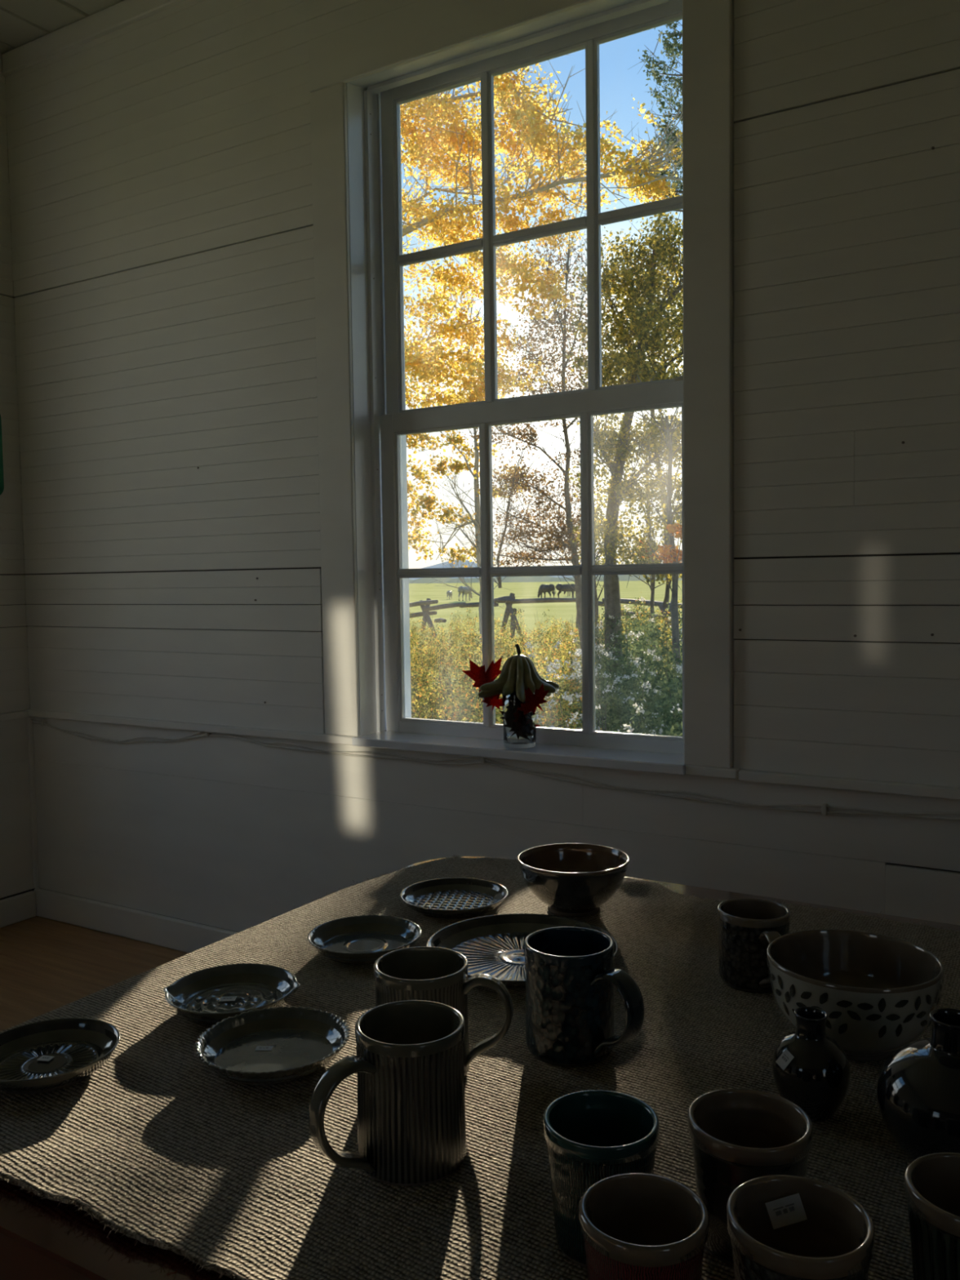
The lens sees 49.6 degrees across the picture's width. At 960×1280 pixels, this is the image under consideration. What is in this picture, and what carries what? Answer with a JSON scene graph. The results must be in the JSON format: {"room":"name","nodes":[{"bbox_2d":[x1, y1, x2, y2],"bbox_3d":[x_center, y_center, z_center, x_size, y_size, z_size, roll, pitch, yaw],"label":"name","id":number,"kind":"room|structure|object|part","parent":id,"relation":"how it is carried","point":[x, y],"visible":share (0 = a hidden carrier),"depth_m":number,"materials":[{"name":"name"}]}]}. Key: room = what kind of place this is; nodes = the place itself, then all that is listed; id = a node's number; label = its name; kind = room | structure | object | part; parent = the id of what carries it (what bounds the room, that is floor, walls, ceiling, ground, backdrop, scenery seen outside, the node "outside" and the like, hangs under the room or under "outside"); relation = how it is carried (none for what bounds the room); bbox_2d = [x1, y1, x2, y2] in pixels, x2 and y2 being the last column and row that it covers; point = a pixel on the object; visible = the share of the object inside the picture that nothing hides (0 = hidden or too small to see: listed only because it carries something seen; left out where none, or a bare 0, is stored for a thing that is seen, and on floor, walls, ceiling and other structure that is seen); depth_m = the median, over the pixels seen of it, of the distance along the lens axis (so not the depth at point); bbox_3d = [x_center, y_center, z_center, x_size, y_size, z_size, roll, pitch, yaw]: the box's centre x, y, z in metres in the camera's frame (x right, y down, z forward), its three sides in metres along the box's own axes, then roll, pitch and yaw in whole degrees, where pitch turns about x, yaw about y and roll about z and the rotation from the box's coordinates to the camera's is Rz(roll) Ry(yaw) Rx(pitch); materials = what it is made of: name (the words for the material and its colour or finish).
{"room":"pottery shop","nodes":[
{"label":"pottery shop","id":0,"kind":"room"},
{"bbox_2d":[0,73,35,900],"bbox_3d":[-3.646,-0.050,0.954,0.151,4.150,7.167,1,4,31],"label":"wall","id":1,"kind":"structure","parent":0,"point":[16,873],"depth_m":3.92,"materials":[{"name":"white wood"}]},
{"bbox_2d":[0,53,2,73],"bbox_3d":[-3.572,-1.920,0.850,0.024,0.073,6.984,1,4,31],"label":"trim","id":2,"kind":"structure","parent":1,"relation":"attached to","point":[1,67],"depth_m":3.82,"materials":[{"name":"white wood"}]},
{"bbox_2d":[0,414,4,494],"bbox_3d":[-1.874,-0.683,3.697,0.024,0.330,0.378,1,4,31],"label":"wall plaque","id":3,"kind":"object","parent":1,"relation":"attached to","point":[2,478],"visible":1,"depth_m":3.85,"materials":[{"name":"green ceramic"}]},
{"bbox_2d":[0,711,27,720],"bbox_3d":[-3.537,0.484,0.991,0.026,0.024,6.981,1,4,31],"label":"trim","id":4,"kind":"structure","parent":1,"relation":"attached to","point":[20,714],"depth_m":3.91,"materials":[{"name":"white wood"}]},
{"bbox_2d":[0,890,35,928],"bbox_3d":[-3.527,1.221,1.038,0.022,0.100,6.986,1,4,31],"label":"baseboard","id":5,"kind":"structure","parent":1,"relation":"attached to","point":[21,907],"depth_m":3.95,"materials":[{"name":"white wood"}]},
{"bbox_2d":[0,0,124,53],"bbox_3d":[-0.553,-1.952,-0.995,7.190,0.121,7.155,1,4,31],"label":"ceiling","id":6,"kind":"structure","parent":0,"point":[22,22],"depth_m":3.58,"materials":[{"name":"paint"}]},
{"bbox_2d":[0,915,189,1031],"bbox_3d":[-0.505,1.397,-0.797,7.190,0.120,7.155,1,4,31],"label":"floor","id":7,"kind":"structure","parent":0,"point":[46,965],"depth_m":3.52,"materials":[{"name":"brown wood"}]},
{"bbox_2d":[0,856,959,1279],"bbox_3d":[0.594,0.837,0.951,2.235,0.760,1.162,1,4,31],"label":"dining table","id":8,"kind":"object","parent":7,"relation":"on","point":[42,1239],"visible":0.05,"depth_m":0.83,"materials":[{"name":"red paint"}]},
{"bbox_2d":[0,854,959,1279],"bbox_3d":[0.528,0.463,0.959,2.206,0.050,1.162,1,4,31],"label":"cloth","id":9,"kind":"object","parent":8,"relation":"on","point":[166,1151],"visible":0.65,"depth_m":0.99,"materials":[{"name":"fabric"}]},
{"bbox_2d":[0,1017,119,1094],"bbox_3d":[-0.459,0.443,1.102,0.149,0.025,0.149,1,4,31],"label":"plate","id":10,"kind":"object","parent":9,"relation":"on","point":[43,1056],"visible":1,"depth_m":1.13,"materials":[{"name":"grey ceramic"}]},
{"bbox_2d":[163,963,300,1026],"bbox_3d":[-0.300,0.432,1.259,0.164,0.025,0.155,-1,3,-2],"label":"plate","id":11,"kind":"object","parent":9,"relation":"on","point":[209,996],"visible":0.92,"depth_m":1.28,"materials":[{"name":"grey ceramic"}]},
{"bbox_2d":[195,1006,350,1084],"bbox_3d":[-0.221,0.439,1.118,0.163,0.025,0.163,1,4,31],"label":"plate","id":12,"kind":"object","parent":9,"relation":"on","point":[279,1045],"visible":1,"depth_m":1.14,"materials":[{"name":"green ceramic"}]},
{"bbox_2d":[306,915,422,964],"bbox_3d":[-0.160,0.419,1.446,0.158,0.024,0.158,1,4,31],"label":"plate","id":13,"kind":"object","parent":9,"relation":"on","point":[362,940],"visible":0.94,"depth_m":1.47,"materials":[{"name":"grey ceramic"}]},
{"bbox_2d":[308,1000,466,1186],"bbox_3d":[-0.074,0.400,0.902,0.097,0.123,0.148,1,4,31],"label":"mug","id":14,"kind":"object","parent":9,"relation":"on","point":[408,1063],"visible":1,"depth_m":0.88,"materials":[{"name":"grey ceramic"}]},
{"bbox_3d":[-0.116,0.406,0.875,0.059,0.102,0.026,-4,5,-42],"label":"handle","id":15,"kind":"part","parent":14,"relation":"part of","materials":[{"name":"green ceramic"}]},
{"bbox_2d":[373,946,513,1075],"bbox_3d":[-0.042,0.394,1.076,0.140,0.115,0.098,1,4,31],"label":"mug","id":16,"kind":"object","parent":9,"relation":"on","point":[433,974],"visible":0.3,"depth_m":1.07,"materials":[{"name":"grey ceramic"}]},
{"bbox_3d":[0.008,0.393,1.073,0.052,0.094,0.024,0,3,11],"label":"handle","id":17,"kind":"part","parent":16,"relation":"part of","materials":[{"name":"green ceramic"}]},
{"bbox_2d":[400,877,508,919],"bbox_3d":[-0.041,0.407,1.631,0.170,0.022,0.170,0,3,11],"label":"plate","id":18,"kind":"object","parent":9,"relation":"on","point":[446,898],"visible":1,"depth_m":1.65,"materials":[{"name":"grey ceramic"}]},
{"bbox_2d":[426,913,617,989],"bbox_3d":[0.055,0.418,1.388,0.255,0.026,0.255,1,4,25],"label":"plate","id":19,"kind":"object","parent":9,"relation":"on","point":[493,945],"visible":0.45,"depth_m":1.45,"materials":[{"name":"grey ceramic"}]},
{"bbox_2d":[516,843,630,917],"bbox_3d":[0.145,0.377,1.610,0.174,0.082,0.174,-2,4,-15],"label":"bowl","id":20,"kind":"object","parent":9,"relation":"on","point":[574,880],"visible":1,"depth_m":1.57,"materials":[{"name":"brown ceramic"}]},
{"bbox_2d":[524,926,644,1066],"bbox_3d":[0.118,0.387,1.121,0.145,0.119,0.097,1,4,31],"label":"mug","id":21,"kind":"object","parent":9,"relation":"on","point":[571,976],"visible":1,"depth_m":1.09,"materials":[{"name":"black ceramic"}]},
{"bbox_3d":[0.143,0.392,1.079,0.032,0.095,0.055,-4,4,-40],"label":"handle","id":22,"kind":"part","parent":21,"relation":"part of","materials":[{"name":"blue ceramic"}]},
{"bbox_2d":[543,1089,658,1267],"bbox_3d":[0.093,0.416,0.801,0.088,0.100,0.088,-1,3,1],"label":"tumbler","id":23,"kind":"object","parent":9,"relation":"on","point":[591,1136],"visible":0.57,"depth_m":0.78,"materials":[{"name":"teal ceramic"}]},
{"bbox_2d":[578,1173,709,1279],"bbox_3d":[0.109,0.424,0.693,0.086,0.095,0.086,-2,4,-25],"label":"tumbler","id":24,"kind":"object","parent":9,"relation":"on","point":[634,1226],"visible":1,"depth_m":0.71,"materials":[{"name":"beige ceramic"}]},
{"bbox_2d":[687,1088,813,1266],"bbox_3d":[0.207,0.415,0.799,0.093,0.099,0.093,-1,3,-4],"label":"tumbler","id":25,"kind":"object","parent":9,"relation":"on","point":[739,1135],"visible":0.66,"depth_m":0.79,"materials":[{"name":"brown ceramic"}]},
{"bbox_2d":[717,897,790,992],"bbox_3d":[0.355,0.386,1.301,0.089,0.093,0.122,-3,4,-34],"label":"mug","id":26,"kind":"object","parent":9,"relation":"on","point":[747,926],"visible":0.84,"depth_m":1.28,"materials":[{"name":"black ceramic"}]},
{"bbox_3d":[0.353,0.389,1.253,0.022,0.074,0.044,-1,3,-7],"label":"handle","id":27,"kind":"part","parent":26,"relation":"part of","materials":[{"name":"black ceramic"}]},
{"bbox_2d":[726,1174,875,1279],"bbox_3d":[0.207,0.421,0.676,0.091,0.100,0.091,-1,3,5],"label":"tumbler","id":28,"kind":"object","parent":9,"relation":"on","point":[780,1227],"visible":1,"depth_m":0.70,"materials":[{"name":"beige ceramic"}]},
{"bbox_2d":[773,1203,795,1216],"bbox_3d":[0.208,0.388,0.709,0.015,0.005,0.001,-18,-4,3],"label":"print","id":29,"kind":"object","parent":28,"relation":"on","point":[792,1208],"depth_m":0.71},
{"bbox_2d":[772,1006,850,1121],"bbox_3d":[0.316,0.403,0.992,0.071,0.097,0.071,0,3,11],"label":"vase","id":30,"kind":"object","parent":9,"relation":"on","point":[811,1069],"visible":0.94,"depth_m":0.97,"materials":[{"name":"black ceramic"}]},
{"bbox_2d":[766,928,944,1061],"bbox_3d":[0.407,0.393,1.135,0.181,0.097,0.181,1,4,24],"label":"bowl","id":31,"kind":"object","parent":9,"relation":"on","point":[877,993],"visible":0.92,"depth_m":1.11,"materials":[{"name":"beige ceramic"}]},
{"bbox_2d":[875,1008,959,1160],"bbox_3d":[0.410,0.390,0.901,0.125,0.130,0.125,-3,4,-38],"label":"vase","id":32,"kind":"object","parent":9,"relation":"on","point":[917,1090],"visible":0.87,"depth_m":0.88,"materials":[{"name":"black ceramic"}]},
{"bbox_2d":[904,1152,959,1279],"bbox_3d":[0.334,0.418,0.703,0.087,0.100,0.087,1,4,31],"label":"tumbler","id":33,"kind":"object","parent":9,"relation":"on","point":[932,1180],"visible":1,"depth_m":0.70,"materials":[{"name":"beige ceramic"}]},
{"bbox_2d":[4,0,959,932],"bbox_3d":[1.328,-0.199,2.280,7.490,4.150,0.288,1,4,31],"label":"wall","id":34,"kind":"structure","parent":0,"point":[160,163],"depth_m":3.20,"materials":[{"name":"white wood"}]},
{"bbox_2d":[26,716,39,888],"bbox_3d":[-1.722,0.627,4.009,0.016,0.668,0.018,1,4,31],"label":"trim","id":35,"kind":"structure","parent":34,"relation":"attached to","point":[29,725],"depth_m":4.00,"materials":[{"name":"white wood"}]},
{"bbox_2d":[0,0,186,76],"bbox_3d":[1.246,-2.058,2.030,7.040,0.073,0.024,1,4,31],"label":"trim","id":36,"kind":"structure","parent":34,"relation":"attached to","point":[122,14],"depth_m":3.60,"materials":[{"name":"white wood"}]},
{"bbox_2d":[33,888,239,952],"bbox_3d":[1.291,1.079,2.217,7.040,0.106,0.022,1,4,31],"label":"baseboard","id":37,"kind":"structure","parent":34,"relation":"attached to","point":[176,934],"depth_m":3.75,"materials":[{"name":"white wood"}]},
{"bbox_2d":[25,709,739,779],"bbox_3d":[-0.548,0.304,3.276,2.768,0.025,0.028,1,4,31],"label":"trim","id":38,"kind":"structure","parent":34,"relation":"attached to","point":[732,773],"depth_m":3.42,"materials":[{"name":"white wood"}]},
{"bbox_2d":[31,718,959,820],"bbox_3d":[0.487,0.369,2.654,5.145,0.081,0.021,1,4,31],"label":"cable","id":39,"kind":"object","parent":34,"relation":"attached to","point":[824,811],"visible":0.99,"depth_m":2.83,"materials":[{"name":"plastic"}]},
{"bbox_2d":[308,0,733,775],"bbox_3d":[0.140,-0.716,2.988,1.295,2.162,0.388,1,4,31],"label":"window","id":40,"kind":"structure","parent":34,"relation":"in","point":[361,73],"depth_m":2.98,"materials":[{"name":"white paint"}]},
{"bbox_3d":[-0.439,-0.676,3.157,0.129,1.942,0.016,1,4,31],"label":"casing","id":41,"kind":"part","parent":40,"relation":"part of","materials":[{"name":"white wood"}]},
{"bbox_3d":[0.044,-1.710,2.793,1.295,0.151,0.018,1,4,31],"label":"casing","id":42,"kind":"part","parent":40,"relation":"part of","materials":[{"name":"white wood"}]},
{"bbox_2d":[478,643,559,702],"bbox_3d":[0.111,0.088,2.934,0.222,0.156,0.190,0,3,14],"label":"gourd","id":43,"kind":"object","parent":40,"relation":"on","point":[518,673],"visible":0.98,"depth_m":2.89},
{"bbox_2d":[461,657,502,699],"bbox_3d":[0.019,0.113,2.989,0.060,0.132,0.152,-4,5,-41],"label":"maple leaf","id":44,"kind":"object","parent":43,"relation":"attached to","point":[478,674],"visible":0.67,"depth_m":3.01,"materials":[{"name":"red plant"}]},
{"bbox_2d":[482,693,502,710],"bbox_3d":[0.042,0.168,2.938,0.075,0.068,0.021,0,3,14],"label":"maple leaf","id":45,"kind":"object","parent":43,"relation":"attached to","point":[495,701],"visible":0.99,"depth_m":2.94,"materials":[{"name":"red plant"}]},
{"bbox_3d":[0.108,0.029,2.924,0.018,0.038,0.018,0,3,14],"label":"stem","id":46,"kind":"part","parent":43,"relation":"part of","materials":[{"name":"plant"}]},
{"bbox_2d":[516,684,549,715],"bbox_3d":[0.144,0.163,2.855,0.093,0.087,0.049,-1,3,-6],"label":"maple leaf","id":47,"kind":"object","parent":43,"relation":"attached to","point":[532,700],"visible":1,"depth_m":2.86,"materials":[{"name":"red plant"}]},
{"bbox_3d":[0.111,0.220,2.935,0.096,0.161,0.096,1,4,31],"label":"drinking glass","id":48,"kind":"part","parent":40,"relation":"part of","materials":[{"name":"clear glass"}]},
{"bbox_3d":[0.152,-1.172,2.973,1.037,1.040,0.034,1,4,31],"label":"sash","id":49,"kind":"part","parent":40,"relation":"part of","materials":[{"name":"white paint"}]},
{"bbox_3d":[0.147,-0.192,2.997,1.032,0.993,0.034,1,4,31],"label":"sash","id":50,"kind":"part","parent":40,"relation":"part of","materials":[{"name":"white paint"}]},
{"bbox_3d":[0.559,-0.654,2.546,0.120,1.942,0.030,1,4,31],"label":"casing","id":51,"kind":"part","parent":40,"relation":"part of","materials":[{"name":"white wood"}]},
{"bbox_2d":[738,768,959,799],"bbox_3d":[2.467,0.371,1.456,4.268,0.025,0.028,1,4,31],"label":"trim","id":52,"kind":"structure","parent":34,"relation":"attached to","point":[752,775],"depth_m":2.41,"materials":[{"name":"white wood"}]},
{"label":"outside","id":53,"kind":"structure","parent":0,"visible":0},
{"bbox_2d":[408,580,682,730],"bbox_3d":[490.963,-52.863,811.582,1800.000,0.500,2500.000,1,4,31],"label":"ground","id":54,"kind":"structure","parent":53,"point":[522,590],"depth_m":71.08,"materials":[{"name":"green plant"}]},
{"bbox_2d":[446,591,452,599],"bbox_3d":[-2.962,-4.417,102.041,0.457,0.865,1.461,0,3,12],"label":"cow","id":55,"kind":"object","parent":54,"relation":"on","point":[450,593],"visible":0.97,"depth_m":101.61},
{"bbox_2d":[457,586,472,600],"bbox_3d":[-1.300,-4.188,93.734,0.723,1.369,2.313,1,4,29],"label":"cow","id":56,"kind":"object","parent":54,"relation":"on","point":[463,592],"visible":0.9,"depth_m":93.30},
{"bbox_2d":[406,280,526,652],"bbox_3d":[-0.461,-3.075,19.940,2.652,7.695,2.617,2,4,35],"label":"tree","id":57,"kind":"object","parent":54,"relation":"on","point":[428,501],"visible":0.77,"depth_m":19.99,"materials":[{"name":"yellow plant"}]},
{"bbox_2d":[400,54,682,408],"bbox_3d":[-0.498,-3.843,13.022,7.334,12.171,3.017,2,4,41],"label":"maple tree","id":58,"kind":"object","parent":54,"relation":"on","point":[532,132],"visible":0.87,"depth_m":12.23,"materials":[{"name":"yellow plant"}]},
{"bbox_2d":[408,592,682,640],"bbox_3d":[1.731,-0.497,23.991,2.264,1.209,9.249,-4,4,-40],"label":"rail fence","id":59,"kind":"object","parent":54,"relation":"on","point":[425,606],"visible":0.66,"depth_m":25.08,"materials":[{"name":"brown wood"}]},
{"bbox_3d":[-1.544,-0.641,26.644,1.006,0.207,0.115,1,4,31],"label":"rail","id":60,"kind":"part","parent":59,"relation":"part of","materials":[{"name":"brown wood"}]},
{"bbox_3d":[-1.486,-0.913,26.239,0.115,0.217,1.476,-3,4,-35],"label":"rail","id":61,"kind":"part","parent":59,"relation":"part of","materials":[{"name":"brown wood"}]},
{"bbox_3d":[-0.996,-0.484,26.032,0.115,0.141,0.779,-2,4,-19],"label":"rail","id":62,"kind":"part","parent":59,"relation":"part of","materials":[{"name":"brown wood"}]},
{"bbox_3d":[-0.887,-0.828,26.058,1.105,0.232,0.115,0,4,15],"label":"rail","id":63,"kind":"part","parent":59,"relation":"part of","materials":[{"name":"brown wood"}]},
{"bbox_3d":[-0.037,-0.865,25.717,1.090,0.138,0.115,1,4,31],"label":"rail","id":64,"kind":"part","parent":59,"relation":"part of","materials":[{"name":"brown wood"}]},
{"bbox_3d":[0.589,-0.990,25.329,0.576,0.175,0.115,1,4,31],"label":"rail","id":65,"kind":"part","parent":59,"relation":"part of","materials":[{"name":"brown wood"}]},
{"bbox_3d":[0.679,-0.944,25.105,0.511,0.133,0.115,-1,3,-5],"label":"rail","id":66,"kind":"part","parent":59,"relation":"part of","materials":[{"name":"brown wood"}]},
{"bbox_3d":[1.625,-0.946,24.998,1.761,0.140,0.115,0,4,14],"label":"rail","id":67,"kind":"part","parent":59,"relation":"part of","materials":[{"name":"brown wood"}]},
{"bbox_3d":[2.682,-0.847,24.073,0.821,0.191,0.115,1,4,31],"label":"rail","id":68,"kind":"part","parent":59,"relation":"part of","materials":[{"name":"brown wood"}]},
{"bbox_3d":[3.393,-0.785,21.892,0.115,0.150,4.292,-2,4,-15],"label":"rail","id":69,"kind":"part","parent":59,"relation":"part of","materials":[{"name":"brown wood"}]},
{"bbox_3d":[3.372,-0.494,21.339,0.115,0.186,3.220,-2,4,-20],"label":"rail","id":70,"kind":"part","parent":59,"relation":"part of","materials":[{"name":"brown wood"}]},
{"bbox_2d":[455,178,636,688],"bbox_3d":[1.101,-3.168,16.575,2.926,8.136,3.316,-2,4,-16],"label":"tree","id":71,"kind":"object","parent":54,"relation":"on","point":[559,543],"visible":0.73,"depth_m":16.52,"materials":[{"name":"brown plant"}]},
{"bbox_2d":[409,591,682,733],"bbox_3d":[1.413,0.188,16.189,7.850,1.822,22.310,-1,3,-4],"label":"weeds","id":72,"kind":"object","parent":54,"relation":"on","point":[424,700],"visible":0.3,"depth_m":14.65,"materials":[{"name":"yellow plant"}]},
{"bbox_2d":[537,583,555,598],"bbox_3d":[5.867,-4.233,92.195,0.761,1.441,2.435,-3,4,-33],"label":"cow","id":73,"kind":"object","parent":54,"relation":"on","point":[544,588],"visible":0.9,"depth_m":91.79},
{"bbox_2d":[555,583,575,598],"bbox_3d":[7.968,-4.383,94.215,2.435,1.441,0.761,0,3,14],"label":"cow","id":74,"kind":"object","parent":54,"relation":"on","point":[564,588],"visible":0.67,"depth_m":94.03},
{"bbox_2d":[564,417,654,666],"bbox_3d":[2.018,-1.528,17.614,1.538,5.217,1.569,1,4,31],"label":"sapling","id":75,"kind":"object","parent":54,"relation":"on","point":[603,560],"visible":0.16,"depth_m":17.46,"materials":[{"name":"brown plant"}]},
{"bbox_2d":[563,642,682,736],"bbox_3d":[1.383,0.723,8.676,1.384,1.536,1.700,1,4,23],"label":"bush","id":76,"kind":"object","parent":54,"relation":"on","point":[601,695],"visible":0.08,"depth_m":8.45,"materials":[{"name":"green plant"}]},
{"bbox_2d":[566,596,682,731],"bbox_3d":[1.903,0.393,12.018,2.066,1.744,5.114,0,3,9],"label":"bush","id":77,"kind":"object","parent":54,"relation":"on","point":[639,648],"visible":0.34,"depth_m":11.16,"materials":[{"name":"green plant"}]},
{"bbox_2d":[575,660,682,736],"bbox_3d":[1.096,0.874,6.309,1.117,1.547,3.166,0,3,6],"label":"bush","id":78,"kind":"object","parent":54,"relation":"on","point":[676,730],"visible":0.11,"depth_m":6.70,"materials":[{"name":"green plant"}]},
{"bbox_2d":[607,363,681,688],"bbox_3d":[2.362,-1.307,12.099,1.742,4.107,1.598,0,3,10],"label":"tree","id":79,"kind":"object","parent":54,"relation":"on","point":[671,551],"visible":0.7,"depth_m":12.02,"materials":[{"name":"grey plant"}]},
{"bbox_2d":[613,408,679,671],"bbox_3d":[2.459,-1.387,14.826,1.547,4.622,1.426,1,4,31],"label":"sapling","id":80,"kind":"object","parent":54,"relation":"on","point":[651,586],"visible":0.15,"depth_m":14.84,"materials":[{"name":"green plant"}]},
{"bbox_2d":[621,20,682,212],"bbox_3d":[2.538,-3.037,12.376,1.633,9.436,1.564,-1,3,-9],"label":"tree","id":81,"kind":"object","parent":54,"relation":"on","point":[670,49],"visible":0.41,"depth_m":12.14,"materials":[{"name":"green plant"}]},
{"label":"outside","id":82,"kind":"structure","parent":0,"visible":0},
{"bbox_2d":[408,560,662,580],"bbox_3d":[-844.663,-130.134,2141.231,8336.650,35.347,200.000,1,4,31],"label":"hill","id":83,"kind":"structure","parent":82,"point":[446,564],"depth_m":1714.05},
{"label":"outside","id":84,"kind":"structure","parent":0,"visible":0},
{"bbox_2d":[408,573,682,583],"bbox_3d":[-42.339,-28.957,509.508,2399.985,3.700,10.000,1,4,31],"label":"hill","id":85,"kind":"structure","parent":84,"point":[623,577],"depth_m":472.33,"materials":[{"name":"green plant"}]},
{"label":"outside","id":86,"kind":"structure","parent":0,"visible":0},
{"bbox_2d":[557,197,683,676],"bbox_3d":[2.284,-2.541,13.688,2.918,6.210,2.655,-2,4,-24],"label":"tree","id":87,"kind":"object","parent":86,"point":[642,324],"visible":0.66,"depth_m":13.40,"materials":[{"name":"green plant"}]}
]}

